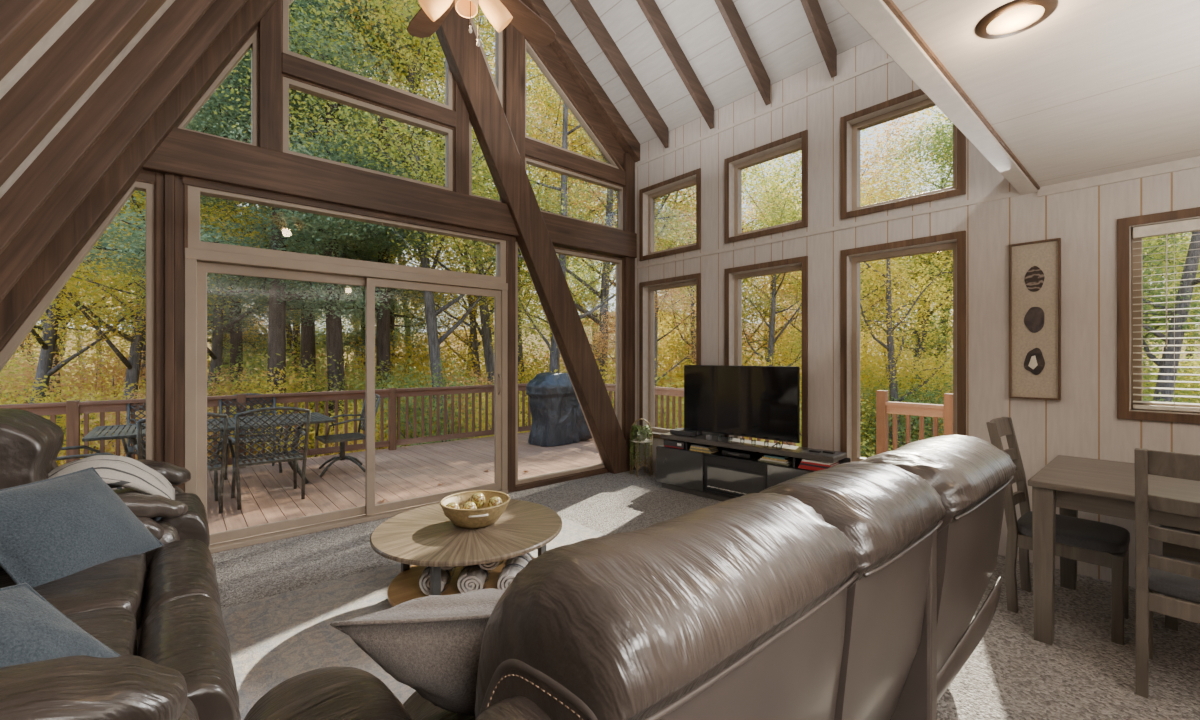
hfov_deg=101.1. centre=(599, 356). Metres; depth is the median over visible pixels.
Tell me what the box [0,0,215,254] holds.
trim
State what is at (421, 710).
seat cushion
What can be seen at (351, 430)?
shrub
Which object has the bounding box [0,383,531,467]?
deck railing
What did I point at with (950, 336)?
shrub
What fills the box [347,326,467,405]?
shrub
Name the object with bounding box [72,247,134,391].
deciduous tree
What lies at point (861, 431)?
shrub
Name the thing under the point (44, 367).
deciduous tree
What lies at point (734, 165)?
window
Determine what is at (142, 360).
shrub
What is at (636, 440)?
shelf
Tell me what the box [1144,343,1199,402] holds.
shrub
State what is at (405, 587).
shelf
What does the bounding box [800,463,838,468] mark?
book
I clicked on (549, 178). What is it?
deciduous tree
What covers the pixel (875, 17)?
trim
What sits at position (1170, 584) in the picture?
seat cushion
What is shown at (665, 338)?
shrub
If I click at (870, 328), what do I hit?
shrub
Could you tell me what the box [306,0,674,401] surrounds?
deciduous tree
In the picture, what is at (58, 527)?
throw pillow
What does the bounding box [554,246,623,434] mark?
window
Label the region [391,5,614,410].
deciduous tree
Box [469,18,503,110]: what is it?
window
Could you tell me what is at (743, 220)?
deciduous tree
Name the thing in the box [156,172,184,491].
trim
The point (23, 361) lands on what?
shrub
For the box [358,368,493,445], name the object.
shrub
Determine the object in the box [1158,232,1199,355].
deciduous tree
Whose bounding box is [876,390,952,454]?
deck railing
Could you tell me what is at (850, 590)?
reclining sofa
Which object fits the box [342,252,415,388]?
deciduous tree
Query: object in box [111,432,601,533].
deck
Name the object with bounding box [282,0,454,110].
window
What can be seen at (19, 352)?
shrub
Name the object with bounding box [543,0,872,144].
ceiling
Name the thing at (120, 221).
deciduous tree
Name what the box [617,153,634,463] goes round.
trim
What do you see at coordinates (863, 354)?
shrub
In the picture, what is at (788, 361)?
shrub
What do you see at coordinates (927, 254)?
deciduous tree
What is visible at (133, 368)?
deciduous tree
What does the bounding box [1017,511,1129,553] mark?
seat cushion
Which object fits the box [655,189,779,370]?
deciduous tree
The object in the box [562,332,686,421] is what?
shrub
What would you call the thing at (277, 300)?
conifer tree
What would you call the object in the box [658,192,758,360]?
deciduous tree
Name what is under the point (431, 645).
throw pillow
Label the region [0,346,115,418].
shrub
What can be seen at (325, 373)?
shrub
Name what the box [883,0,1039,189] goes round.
trim
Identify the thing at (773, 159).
deciduous tree
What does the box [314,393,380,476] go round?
swivel chair
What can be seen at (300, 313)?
conifer tree
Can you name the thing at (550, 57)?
trim
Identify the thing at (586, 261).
deciduous tree
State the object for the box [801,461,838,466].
book
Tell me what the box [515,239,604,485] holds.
window
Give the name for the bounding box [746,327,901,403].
shrub
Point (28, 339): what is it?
deciduous tree
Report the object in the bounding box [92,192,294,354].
conifer tree
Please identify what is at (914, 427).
shrub
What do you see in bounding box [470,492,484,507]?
decorative ball
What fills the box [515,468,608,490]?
trim
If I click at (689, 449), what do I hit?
game box
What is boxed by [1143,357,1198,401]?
shrub
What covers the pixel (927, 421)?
shrub
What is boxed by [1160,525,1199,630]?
dining chair
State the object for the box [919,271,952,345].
deciduous tree
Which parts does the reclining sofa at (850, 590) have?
armrest, backrest, panel, backrest, panel, backrest, panel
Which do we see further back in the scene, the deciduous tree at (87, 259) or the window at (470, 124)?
the deciduous tree at (87, 259)
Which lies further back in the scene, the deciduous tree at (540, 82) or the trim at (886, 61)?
the deciduous tree at (540, 82)
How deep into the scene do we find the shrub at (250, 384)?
11.78 m
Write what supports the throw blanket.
on the reclining sofa at (159, 609)
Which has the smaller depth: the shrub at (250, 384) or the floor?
the floor
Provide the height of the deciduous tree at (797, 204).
14.445 m
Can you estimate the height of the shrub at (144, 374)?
3.700 m
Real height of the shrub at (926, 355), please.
3.827 m
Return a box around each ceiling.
[0,0,174,197]
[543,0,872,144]
[892,0,1199,186]
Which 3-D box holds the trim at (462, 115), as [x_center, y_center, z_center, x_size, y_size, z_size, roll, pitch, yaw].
[-1.365,-2.305,4.808,0.140,1.490,0.130,0,0,-41]
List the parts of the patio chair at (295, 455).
arm, leg, leg, seat, rail, leg, arm, leg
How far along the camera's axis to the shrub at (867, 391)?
13.78 m
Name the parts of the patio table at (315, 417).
leg, leg, leg, leg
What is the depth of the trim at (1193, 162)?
3.03 m
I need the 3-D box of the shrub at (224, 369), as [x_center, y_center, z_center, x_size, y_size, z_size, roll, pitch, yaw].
[-10.523,2.015,14.046,5.031,3.475,3.957,0,0,12]
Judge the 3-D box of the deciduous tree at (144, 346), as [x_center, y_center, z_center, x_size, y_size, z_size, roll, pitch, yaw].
[-17.118,-5.105,17.763,10.838,18.151,9.170,0,0,38]
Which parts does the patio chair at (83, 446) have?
arm, arm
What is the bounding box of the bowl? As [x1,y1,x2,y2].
[440,490,509,528]
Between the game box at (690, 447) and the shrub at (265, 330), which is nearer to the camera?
the game box at (690, 447)
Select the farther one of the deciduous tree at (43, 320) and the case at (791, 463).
the deciduous tree at (43, 320)
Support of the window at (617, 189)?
in the wall
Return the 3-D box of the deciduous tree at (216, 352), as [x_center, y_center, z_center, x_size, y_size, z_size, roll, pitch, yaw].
[-11.549,-5.503,15.764,9.348,18.504,11.049,0,0,-34]
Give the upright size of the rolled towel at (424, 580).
0.146 m
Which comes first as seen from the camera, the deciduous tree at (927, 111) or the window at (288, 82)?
the window at (288, 82)
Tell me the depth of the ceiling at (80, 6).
2.12 m
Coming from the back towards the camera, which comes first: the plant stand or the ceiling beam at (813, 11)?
the plant stand
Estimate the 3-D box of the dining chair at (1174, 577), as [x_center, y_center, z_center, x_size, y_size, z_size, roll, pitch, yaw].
[2.485,0.885,2.006,0.556,1.030,0.426,0,0,-41]
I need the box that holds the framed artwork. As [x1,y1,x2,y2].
[1009,238,1060,400]
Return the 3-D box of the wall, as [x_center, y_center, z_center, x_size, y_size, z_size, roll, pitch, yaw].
[2.880,-0.650,3.552,0.160,4.100,7.630,0,0,-41]
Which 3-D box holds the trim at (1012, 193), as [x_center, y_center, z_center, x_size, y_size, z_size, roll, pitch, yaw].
[1.688,-1.133,4.809,0.008,0.037,3.770,0,0,-41]
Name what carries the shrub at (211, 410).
on the ground
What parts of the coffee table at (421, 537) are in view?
leg, leg, leg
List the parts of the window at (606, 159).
pane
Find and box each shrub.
[0,341,145,453]
[0,345,90,401]
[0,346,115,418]
[0,375,145,465]
[0,383,113,462]
[0,389,106,463]
[2,332,140,428]
[6,320,111,392]
[16,386,119,462]
[57,389,234,465]
[64,346,261,448]
[76,374,236,454]
[83,381,259,466]
[110,367,322,464]
[142,338,317,453]
[207,328,356,393]
[207,345,406,456]
[207,365,376,457]
[231,351,363,433]
[260,324,422,408]
[300,355,433,452]
[309,335,486,446]
[310,385,454,455]
[343,357,493,448]
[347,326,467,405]
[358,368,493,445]
[390,332,548,437]
[443,325,561,420]
[454,385,531,438]
[463,365,538,432]
[518,356,614,423]
[522,339,610,382]
[526,344,669,412]
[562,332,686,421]
[608,355,682,397]
[608,361,690,427]
[612,371,683,428]
[657,329,780,420]
[658,376,801,445]
[670,350,861,440]
[742,339,876,441]
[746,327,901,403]
[752,390,902,457]
[800,370,910,457]
[860,328,952,422]
[860,347,951,457]
[860,351,952,454]
[860,370,952,456]
[870,355,952,424]
[882,336,952,389]
[889,381,952,442]
[900,344,952,401]
[901,354,952,434]
[1143,342,1199,392]
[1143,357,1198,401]
[1143,361,1199,403]
[1143,363,1199,402]
[1143,375,1199,402]
[1143,389,1186,402]
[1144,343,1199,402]
[1144,393,1199,402]
[1180,363,1199,394]
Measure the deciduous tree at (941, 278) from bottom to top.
11.849 m
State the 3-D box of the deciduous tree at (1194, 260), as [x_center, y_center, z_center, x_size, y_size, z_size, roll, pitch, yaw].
[12.859,-2.505,11.124,6.783,12.155,6.345,0,0,40]
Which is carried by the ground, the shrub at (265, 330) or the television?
the shrub at (265, 330)
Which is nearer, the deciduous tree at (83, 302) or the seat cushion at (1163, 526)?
the seat cushion at (1163, 526)
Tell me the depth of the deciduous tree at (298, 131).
21.43 m
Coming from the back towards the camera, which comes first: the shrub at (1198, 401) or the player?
the shrub at (1198, 401)
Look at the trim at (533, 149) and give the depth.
5.63 m
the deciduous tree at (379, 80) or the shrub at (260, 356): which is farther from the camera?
the deciduous tree at (379, 80)
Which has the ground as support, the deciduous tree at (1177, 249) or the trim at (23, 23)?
the deciduous tree at (1177, 249)
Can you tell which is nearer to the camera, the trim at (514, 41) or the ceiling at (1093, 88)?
the ceiling at (1093, 88)
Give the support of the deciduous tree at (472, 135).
on the ground
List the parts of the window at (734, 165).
sash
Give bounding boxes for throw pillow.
[0,467,163,586]
[0,583,120,667]
[330,588,504,715]
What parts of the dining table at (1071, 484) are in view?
leg, leg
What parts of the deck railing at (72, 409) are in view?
post, post, rail, rail, rail, post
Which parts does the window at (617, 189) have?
pane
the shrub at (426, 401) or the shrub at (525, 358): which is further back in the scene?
the shrub at (525, 358)
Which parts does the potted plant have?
pot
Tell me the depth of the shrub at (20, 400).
10.75 m
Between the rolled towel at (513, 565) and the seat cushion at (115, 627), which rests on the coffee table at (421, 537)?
the rolled towel at (513, 565)
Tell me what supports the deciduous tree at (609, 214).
on the ground
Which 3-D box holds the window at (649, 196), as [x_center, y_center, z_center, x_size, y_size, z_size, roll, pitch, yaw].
[0.867,-1.645,5.876,0.182,0.890,0.940,0,0,-41]
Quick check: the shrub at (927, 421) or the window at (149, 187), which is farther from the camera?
the shrub at (927, 421)
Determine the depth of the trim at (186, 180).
4.02 m
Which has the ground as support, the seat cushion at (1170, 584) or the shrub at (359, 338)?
the shrub at (359, 338)
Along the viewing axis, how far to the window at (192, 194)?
3.97 m
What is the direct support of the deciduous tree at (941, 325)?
on the ground
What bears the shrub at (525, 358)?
on the ground
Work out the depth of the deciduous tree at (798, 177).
21.19 m
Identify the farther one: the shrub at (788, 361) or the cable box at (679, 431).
the shrub at (788, 361)
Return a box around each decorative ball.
[444,502,459,517]
[461,502,476,508]
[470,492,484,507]
[487,497,501,506]
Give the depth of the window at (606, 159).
5.65 m
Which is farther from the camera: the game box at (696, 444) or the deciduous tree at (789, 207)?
the deciduous tree at (789, 207)
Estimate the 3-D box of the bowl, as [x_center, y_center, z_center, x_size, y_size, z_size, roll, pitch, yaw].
[-0.710,0.880,2.819,0.390,0.136,0.390,0,0,-41]
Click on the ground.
(533, 335)
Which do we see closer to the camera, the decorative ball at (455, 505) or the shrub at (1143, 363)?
the decorative ball at (455, 505)
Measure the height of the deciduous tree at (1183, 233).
13.617 m
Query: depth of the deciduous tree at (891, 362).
12.21 m
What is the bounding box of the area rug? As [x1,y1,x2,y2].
[221,518,606,719]
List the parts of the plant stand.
leg, leg, hoop leg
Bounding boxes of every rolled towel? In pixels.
[419,566,455,595]
[441,566,457,569]
[457,565,490,592]
[478,560,503,569]
[497,553,532,589]
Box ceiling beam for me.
[0,0,165,186]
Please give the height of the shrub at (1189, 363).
4.186 m
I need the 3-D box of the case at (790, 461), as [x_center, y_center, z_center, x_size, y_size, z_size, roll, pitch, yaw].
[1.608,0.931,4.486,0.250,0.015,0.160,0,0,45]
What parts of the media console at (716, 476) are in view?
door, panel, fireplace glass, fireplace frame, panel, door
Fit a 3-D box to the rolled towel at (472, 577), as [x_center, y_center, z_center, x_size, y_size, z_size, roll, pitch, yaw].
[-0.677,1.174,2.686,0.158,0.146,0.301,0,0,-6]
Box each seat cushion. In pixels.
[0,553,145,629]
[65,607,136,655]
[412,701,474,719]
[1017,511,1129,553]
[1149,554,1199,603]
[1160,525,1199,534]
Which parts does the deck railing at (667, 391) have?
rail, rail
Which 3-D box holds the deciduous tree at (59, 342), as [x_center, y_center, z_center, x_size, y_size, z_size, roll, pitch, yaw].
[-27.649,-6.674,25.944,10.188,20.165,12.040,0,0,5]
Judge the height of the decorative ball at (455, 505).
0.088 m
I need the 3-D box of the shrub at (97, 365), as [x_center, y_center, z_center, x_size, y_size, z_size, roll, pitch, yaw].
[-17.314,1.796,16.441,5.441,4.815,4.449,0,0,-38]
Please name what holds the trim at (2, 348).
on the floor
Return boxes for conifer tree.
[76,0,429,451]
[77,75,349,445]
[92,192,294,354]
[123,0,409,431]
[134,200,261,372]
[207,0,492,453]
[207,93,325,376]
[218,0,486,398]
[228,313,354,353]
[286,112,415,370]
[310,80,462,375]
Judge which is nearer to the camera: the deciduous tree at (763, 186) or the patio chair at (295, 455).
the patio chair at (295, 455)
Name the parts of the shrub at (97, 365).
stem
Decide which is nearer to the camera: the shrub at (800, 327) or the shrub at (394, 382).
the shrub at (394, 382)
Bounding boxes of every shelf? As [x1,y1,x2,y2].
[387,556,534,606]
[631,438,651,442]
[658,445,813,471]
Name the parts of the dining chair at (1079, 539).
rail, leg, leg, seat frame, leg, leg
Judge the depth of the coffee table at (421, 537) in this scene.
2.62 m
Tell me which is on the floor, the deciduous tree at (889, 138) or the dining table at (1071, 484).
the dining table at (1071, 484)
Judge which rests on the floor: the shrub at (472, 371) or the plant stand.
the plant stand
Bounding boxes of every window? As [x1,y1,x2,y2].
[0,179,155,460]
[178,25,258,146]
[184,184,507,282]
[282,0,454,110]
[282,52,455,191]
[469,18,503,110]
[469,119,501,201]
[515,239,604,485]
[525,39,623,170]
[525,156,623,229]
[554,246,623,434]
[639,168,700,260]
[639,273,700,439]
[724,130,807,243]
[724,256,807,447]
[840,89,965,219]
[840,231,965,461]
[1117,207,1199,423]
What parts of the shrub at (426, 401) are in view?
stem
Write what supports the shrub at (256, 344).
on the ground
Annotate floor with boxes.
[211,469,1199,719]
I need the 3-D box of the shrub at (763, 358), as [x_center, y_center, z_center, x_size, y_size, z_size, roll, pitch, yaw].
[4.083,1.667,13.847,4.908,3.983,4.497,0,0,-14]
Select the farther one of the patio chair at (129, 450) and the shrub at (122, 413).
the shrub at (122, 413)
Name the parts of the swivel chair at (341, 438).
arm, seat, arm, post, post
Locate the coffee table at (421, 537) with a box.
[370,499,561,606]
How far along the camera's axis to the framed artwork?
3.34 m
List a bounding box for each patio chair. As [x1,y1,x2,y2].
[56,445,121,488]
[120,398,145,487]
[134,412,227,512]
[219,393,282,479]
[228,407,310,509]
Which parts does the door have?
panel, sill, panel, handle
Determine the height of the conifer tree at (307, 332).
21.116 m
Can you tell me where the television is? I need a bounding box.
[684,365,799,447]
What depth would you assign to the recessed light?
1.64 m
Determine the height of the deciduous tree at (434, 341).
19.024 m
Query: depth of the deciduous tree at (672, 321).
26.48 m
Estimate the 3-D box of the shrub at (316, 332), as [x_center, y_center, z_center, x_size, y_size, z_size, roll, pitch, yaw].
[-11.045,1.345,21.572,6.234,5.475,7.926,0,0,-44]
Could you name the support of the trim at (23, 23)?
attached to the ceiling at (80, 6)
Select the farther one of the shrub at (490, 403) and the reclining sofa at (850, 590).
the shrub at (490, 403)
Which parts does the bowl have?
handle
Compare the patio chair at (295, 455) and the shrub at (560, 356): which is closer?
the patio chair at (295, 455)
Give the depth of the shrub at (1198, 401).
12.11 m
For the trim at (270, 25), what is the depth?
3.74 m
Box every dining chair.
[986,417,1129,644]
[1134,448,1199,697]
[1160,525,1199,630]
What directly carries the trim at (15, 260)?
attached to the ceiling at (80, 6)
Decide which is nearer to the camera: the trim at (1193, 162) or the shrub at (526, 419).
the trim at (1193, 162)
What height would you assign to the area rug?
0.012 m
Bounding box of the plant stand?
[630,418,652,476]
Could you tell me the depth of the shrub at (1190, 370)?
14.41 m
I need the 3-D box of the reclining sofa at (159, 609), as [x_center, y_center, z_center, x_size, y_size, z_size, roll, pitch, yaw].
[-2.167,0.814,1.911,1.104,1.115,2.856,0,0,-41]
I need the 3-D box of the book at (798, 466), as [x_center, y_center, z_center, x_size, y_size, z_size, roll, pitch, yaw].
[1.877,0.948,4.220,0.285,0.015,0.200,0,0,45]
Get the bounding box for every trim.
[0,0,77,80]
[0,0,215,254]
[0,0,247,302]
[0,0,275,349]
[0,24,258,351]
[137,170,155,181]
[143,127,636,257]
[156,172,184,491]
[183,176,509,240]
[259,0,281,151]
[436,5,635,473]
[455,81,468,194]
[500,23,524,200]
[508,236,514,492]
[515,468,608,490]
[520,0,639,162]
[525,37,624,169]
[525,137,624,185]
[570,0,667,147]
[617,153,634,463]
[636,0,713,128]
[636,57,893,166]
[636,190,1024,268]
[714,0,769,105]
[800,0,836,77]
[837,0,1037,194]
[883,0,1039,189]
[1038,156,1199,196]
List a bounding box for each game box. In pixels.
[689,449,718,453]
[690,446,716,449]
[690,447,717,451]
[691,443,715,448]
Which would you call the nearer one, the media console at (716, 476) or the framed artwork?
the framed artwork
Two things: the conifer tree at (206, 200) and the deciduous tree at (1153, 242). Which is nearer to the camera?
the deciduous tree at (1153, 242)
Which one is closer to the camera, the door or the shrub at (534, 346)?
the door
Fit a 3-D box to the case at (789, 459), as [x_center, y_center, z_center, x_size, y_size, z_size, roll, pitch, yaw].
[1.612,0.915,4.482,0.220,0.015,0.160,0,0,45]
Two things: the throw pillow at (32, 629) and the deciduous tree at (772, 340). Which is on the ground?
the deciduous tree at (772, 340)
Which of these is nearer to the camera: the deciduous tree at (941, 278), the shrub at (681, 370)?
the shrub at (681, 370)
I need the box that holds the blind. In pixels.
[1133,218,1199,411]
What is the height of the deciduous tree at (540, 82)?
18.032 m
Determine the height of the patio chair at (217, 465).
0.963 m
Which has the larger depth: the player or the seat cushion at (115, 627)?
the player
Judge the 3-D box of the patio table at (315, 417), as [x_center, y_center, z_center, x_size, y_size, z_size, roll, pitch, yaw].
[-4.106,1.081,5.372,2.020,0.731,1.000,0,0,-41]
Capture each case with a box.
[758,459,792,465]
[760,458,792,463]
[762,456,792,461]
[764,454,791,459]
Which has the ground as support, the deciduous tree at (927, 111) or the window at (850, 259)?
the deciduous tree at (927, 111)
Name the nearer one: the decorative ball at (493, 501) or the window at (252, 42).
the decorative ball at (493, 501)
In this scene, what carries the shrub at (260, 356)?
on the ground
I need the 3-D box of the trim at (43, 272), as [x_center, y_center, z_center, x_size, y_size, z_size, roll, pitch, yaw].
[-2.920,-1.866,3.312,3.208,6.490,0.150,0,0,-41]
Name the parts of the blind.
rail, cord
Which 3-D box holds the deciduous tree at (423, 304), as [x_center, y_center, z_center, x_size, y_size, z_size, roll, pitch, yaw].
[-15.702,-6.043,33.089,9.709,19.217,11.474,0,0,-26]
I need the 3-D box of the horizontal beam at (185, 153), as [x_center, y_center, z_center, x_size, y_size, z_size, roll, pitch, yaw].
[-1.436,-1.405,4.714,4.870,0.310,0.180,0,0,-41]
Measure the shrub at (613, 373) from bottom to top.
4.011 m
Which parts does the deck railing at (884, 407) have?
post, rail, rail, post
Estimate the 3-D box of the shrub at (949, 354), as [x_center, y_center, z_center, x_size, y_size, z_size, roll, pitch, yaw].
[10.817,1.744,14.114,4.844,3.931,4.438,0,0,-2]
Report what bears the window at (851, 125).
in the wall
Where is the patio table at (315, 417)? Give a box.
[82,412,335,483]
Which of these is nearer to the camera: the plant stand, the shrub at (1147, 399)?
the plant stand
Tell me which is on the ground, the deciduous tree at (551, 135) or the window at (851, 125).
the deciduous tree at (551, 135)
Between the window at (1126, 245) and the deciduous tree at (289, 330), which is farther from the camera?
the deciduous tree at (289, 330)
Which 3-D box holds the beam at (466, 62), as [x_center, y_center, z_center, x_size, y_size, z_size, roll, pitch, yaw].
[-0.729,-1.325,5.216,2.995,5.450,0.140,0,0,-41]
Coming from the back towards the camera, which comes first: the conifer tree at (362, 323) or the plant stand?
the conifer tree at (362, 323)
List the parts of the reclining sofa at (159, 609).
backrest, armrest, arm, armrest, armrest, armrest, arm, arm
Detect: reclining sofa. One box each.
[0,408,240,719]
[244,435,1015,719]
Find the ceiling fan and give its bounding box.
[407,0,555,46]
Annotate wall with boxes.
[635,39,1199,592]
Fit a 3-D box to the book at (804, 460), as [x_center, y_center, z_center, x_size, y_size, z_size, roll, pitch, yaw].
[1.879,0.883,4.218,0.229,0.015,0.200,0,0,45]
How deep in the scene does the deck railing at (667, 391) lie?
7.99 m
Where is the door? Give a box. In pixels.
[185,248,507,552]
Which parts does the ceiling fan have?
blade, lamp shade, lamp shade, pull chain, lamp shade, blade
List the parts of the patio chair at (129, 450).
arm, leg, seat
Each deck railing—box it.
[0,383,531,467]
[604,383,794,445]
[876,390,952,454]
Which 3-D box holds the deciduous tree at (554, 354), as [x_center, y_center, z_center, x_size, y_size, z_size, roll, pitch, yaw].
[-1.094,-5.117,13.820,9.998,16.840,6.600,0,0,-12]
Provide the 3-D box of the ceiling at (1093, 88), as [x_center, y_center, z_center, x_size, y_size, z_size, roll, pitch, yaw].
[1.938,-1.230,0.140,5.720,0.180,3.685,0,0,-41]
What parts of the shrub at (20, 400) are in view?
stem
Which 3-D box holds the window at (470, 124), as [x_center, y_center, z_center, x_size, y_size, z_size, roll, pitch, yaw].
[-1.128,-2.087,5.024,0.515,1.068,0.092,0,0,-41]
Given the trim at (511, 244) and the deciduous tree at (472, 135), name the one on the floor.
the trim at (511, 244)
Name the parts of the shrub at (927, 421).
stem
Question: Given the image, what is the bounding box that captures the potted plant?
[629,424,651,465]
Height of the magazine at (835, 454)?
0.005 m
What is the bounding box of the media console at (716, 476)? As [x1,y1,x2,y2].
[656,432,849,500]
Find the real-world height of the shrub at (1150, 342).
5.504 m
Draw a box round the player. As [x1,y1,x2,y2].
[664,439,684,448]
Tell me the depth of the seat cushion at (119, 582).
1.88 m
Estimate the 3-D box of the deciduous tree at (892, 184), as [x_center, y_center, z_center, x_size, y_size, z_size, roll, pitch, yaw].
[16.268,-3.485,30.364,7.923,14.199,7.412,0,0,38]
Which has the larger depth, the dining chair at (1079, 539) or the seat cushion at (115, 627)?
the dining chair at (1079, 539)
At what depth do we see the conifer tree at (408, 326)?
18.98 m
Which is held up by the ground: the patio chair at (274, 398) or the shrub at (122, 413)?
the shrub at (122, 413)
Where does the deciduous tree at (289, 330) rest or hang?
on the ground
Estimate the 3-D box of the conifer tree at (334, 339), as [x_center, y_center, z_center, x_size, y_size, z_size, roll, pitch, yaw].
[-6.770,-6.366,13.527,8.198,19.607,7.209,0,0,36]
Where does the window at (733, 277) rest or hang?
in the wall
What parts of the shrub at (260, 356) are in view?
stem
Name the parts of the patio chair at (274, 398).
leg, leg, rail, seat, leg, leg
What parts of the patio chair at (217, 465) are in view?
leg, rail, seat, leg, arm, leg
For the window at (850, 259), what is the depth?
4.27 m
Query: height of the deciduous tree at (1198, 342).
11.932 m
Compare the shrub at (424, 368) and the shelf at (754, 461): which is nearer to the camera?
the shelf at (754, 461)
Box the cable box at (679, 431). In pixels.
[670,428,701,436]
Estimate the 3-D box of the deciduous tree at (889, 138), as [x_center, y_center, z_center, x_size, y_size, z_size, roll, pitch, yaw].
[7.694,-2.393,16.837,7.345,12.069,6.953,0,0,-18]
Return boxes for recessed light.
[974,0,1057,38]
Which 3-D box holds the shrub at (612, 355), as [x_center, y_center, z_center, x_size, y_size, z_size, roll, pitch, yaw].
[0.823,1.853,17.817,4.395,3.860,5.587,0,0,-33]
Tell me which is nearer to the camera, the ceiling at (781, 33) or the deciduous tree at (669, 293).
the ceiling at (781, 33)
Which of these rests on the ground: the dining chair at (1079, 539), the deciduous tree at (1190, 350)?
the deciduous tree at (1190, 350)
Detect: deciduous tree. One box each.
[2,259,116,370]
[14,232,135,373]
[20,191,248,417]
[30,63,322,402]
[32,239,114,377]
[33,55,302,451]
[37,191,256,385]
[50,11,393,418]
[68,221,133,387]
[69,302,127,341]
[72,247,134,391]
[88,131,317,380]
[111,84,324,386]
[214,0,591,442]
[292,304,423,410]
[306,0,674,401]
[318,80,493,369]
[320,60,612,413]
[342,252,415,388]
[365,13,695,372]
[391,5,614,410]
[396,82,583,398]
[429,17,788,382]
[437,17,674,341]
[449,135,542,364]
[493,151,615,361]
[521,99,763,341]
[522,68,695,345]
[522,121,685,360]
[587,196,748,400]
[610,224,691,366]
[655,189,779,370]
[657,159,800,373]
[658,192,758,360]
[661,184,801,365]
[678,127,874,365]
[686,150,801,368]
[742,110,952,374]
[743,176,916,354]
[744,177,801,369]
[745,207,801,359]
[776,204,915,361]
[792,154,952,447]
[860,106,952,383]
[860,107,952,400]
[860,172,952,364]
[860,184,918,392]
[874,114,952,324]
[882,117,1199,382]
[910,278,952,344]
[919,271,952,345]
[1143,231,1199,401]
[1143,232,1199,348]
[1143,233,1199,334]
[1143,233,1199,351]
[1143,249,1199,336]
[1147,236,1199,379]
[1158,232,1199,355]
[1172,275,1199,353]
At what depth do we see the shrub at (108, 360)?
19.78 m
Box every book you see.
[798,466,819,470]
[799,464,824,469]
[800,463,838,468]
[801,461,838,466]
[802,459,837,464]
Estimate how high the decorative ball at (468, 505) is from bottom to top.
0.088 m
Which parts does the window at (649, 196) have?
pane, sash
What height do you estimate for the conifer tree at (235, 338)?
18.099 m
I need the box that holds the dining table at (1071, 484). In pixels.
[1027,455,1199,644]
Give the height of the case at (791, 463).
0.015 m
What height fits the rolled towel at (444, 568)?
0.140 m
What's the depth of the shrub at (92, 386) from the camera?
13.47 m
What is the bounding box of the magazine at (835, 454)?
[800,449,842,456]
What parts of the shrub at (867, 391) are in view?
stem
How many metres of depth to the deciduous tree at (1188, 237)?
15.29 m
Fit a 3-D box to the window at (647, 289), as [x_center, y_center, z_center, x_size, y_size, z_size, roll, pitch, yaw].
[0.867,0.025,5.876,0.182,1.910,0.940,0,0,-41]
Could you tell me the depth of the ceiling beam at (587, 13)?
5.31 m
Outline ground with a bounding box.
[7,311,1199,455]
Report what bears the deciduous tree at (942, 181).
on the ground
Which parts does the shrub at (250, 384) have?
stem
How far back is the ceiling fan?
2.54 m
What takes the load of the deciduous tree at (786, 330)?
on the ground
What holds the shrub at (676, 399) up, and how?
on the ground
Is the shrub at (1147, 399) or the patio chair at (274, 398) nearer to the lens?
the patio chair at (274, 398)
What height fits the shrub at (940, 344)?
4.945 m
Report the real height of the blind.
1.105 m
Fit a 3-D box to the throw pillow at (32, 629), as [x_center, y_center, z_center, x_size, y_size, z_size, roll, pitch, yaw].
[-1.539,0.740,1.222,0.244,0.368,0.549,0,0,14]
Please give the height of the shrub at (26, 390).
3.153 m
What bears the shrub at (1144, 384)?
on the ground
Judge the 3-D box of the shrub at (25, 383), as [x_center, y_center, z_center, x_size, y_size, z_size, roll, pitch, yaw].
[-17.589,2.417,14.706,3.780,3.320,4.806,0,0,-15]
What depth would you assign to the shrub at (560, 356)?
17.45 m
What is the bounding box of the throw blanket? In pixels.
[48,455,174,499]
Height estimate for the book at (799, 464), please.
0.015 m
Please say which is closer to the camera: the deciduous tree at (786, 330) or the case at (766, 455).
the case at (766, 455)
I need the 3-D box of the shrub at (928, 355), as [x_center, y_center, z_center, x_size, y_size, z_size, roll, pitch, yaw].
[12.649,1.893,18.055,5.147,4.177,4.716,0,0,-19]
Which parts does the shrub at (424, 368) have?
stem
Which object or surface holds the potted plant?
on the plant stand
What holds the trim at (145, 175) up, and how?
attached to the wall
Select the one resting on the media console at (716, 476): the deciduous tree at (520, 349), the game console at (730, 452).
the game console at (730, 452)
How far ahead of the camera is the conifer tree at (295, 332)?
21.64 m
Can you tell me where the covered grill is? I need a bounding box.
[526,372,591,446]
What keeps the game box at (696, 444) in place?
on the game box at (690, 446)
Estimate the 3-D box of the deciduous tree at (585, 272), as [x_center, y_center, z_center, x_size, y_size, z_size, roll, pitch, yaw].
[-0.326,-6.209,30.139,12.260,20.145,11.606,0,0,41]
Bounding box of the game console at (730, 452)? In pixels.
[722,448,758,458]
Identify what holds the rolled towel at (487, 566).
on the rolled towel at (472, 577)
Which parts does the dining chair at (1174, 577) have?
leg, leg, rail, seat frame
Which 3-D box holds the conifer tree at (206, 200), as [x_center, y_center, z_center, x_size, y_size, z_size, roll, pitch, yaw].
[-20.283,-4.228,25.688,5.840,15.882,6.640,0,0,-28]

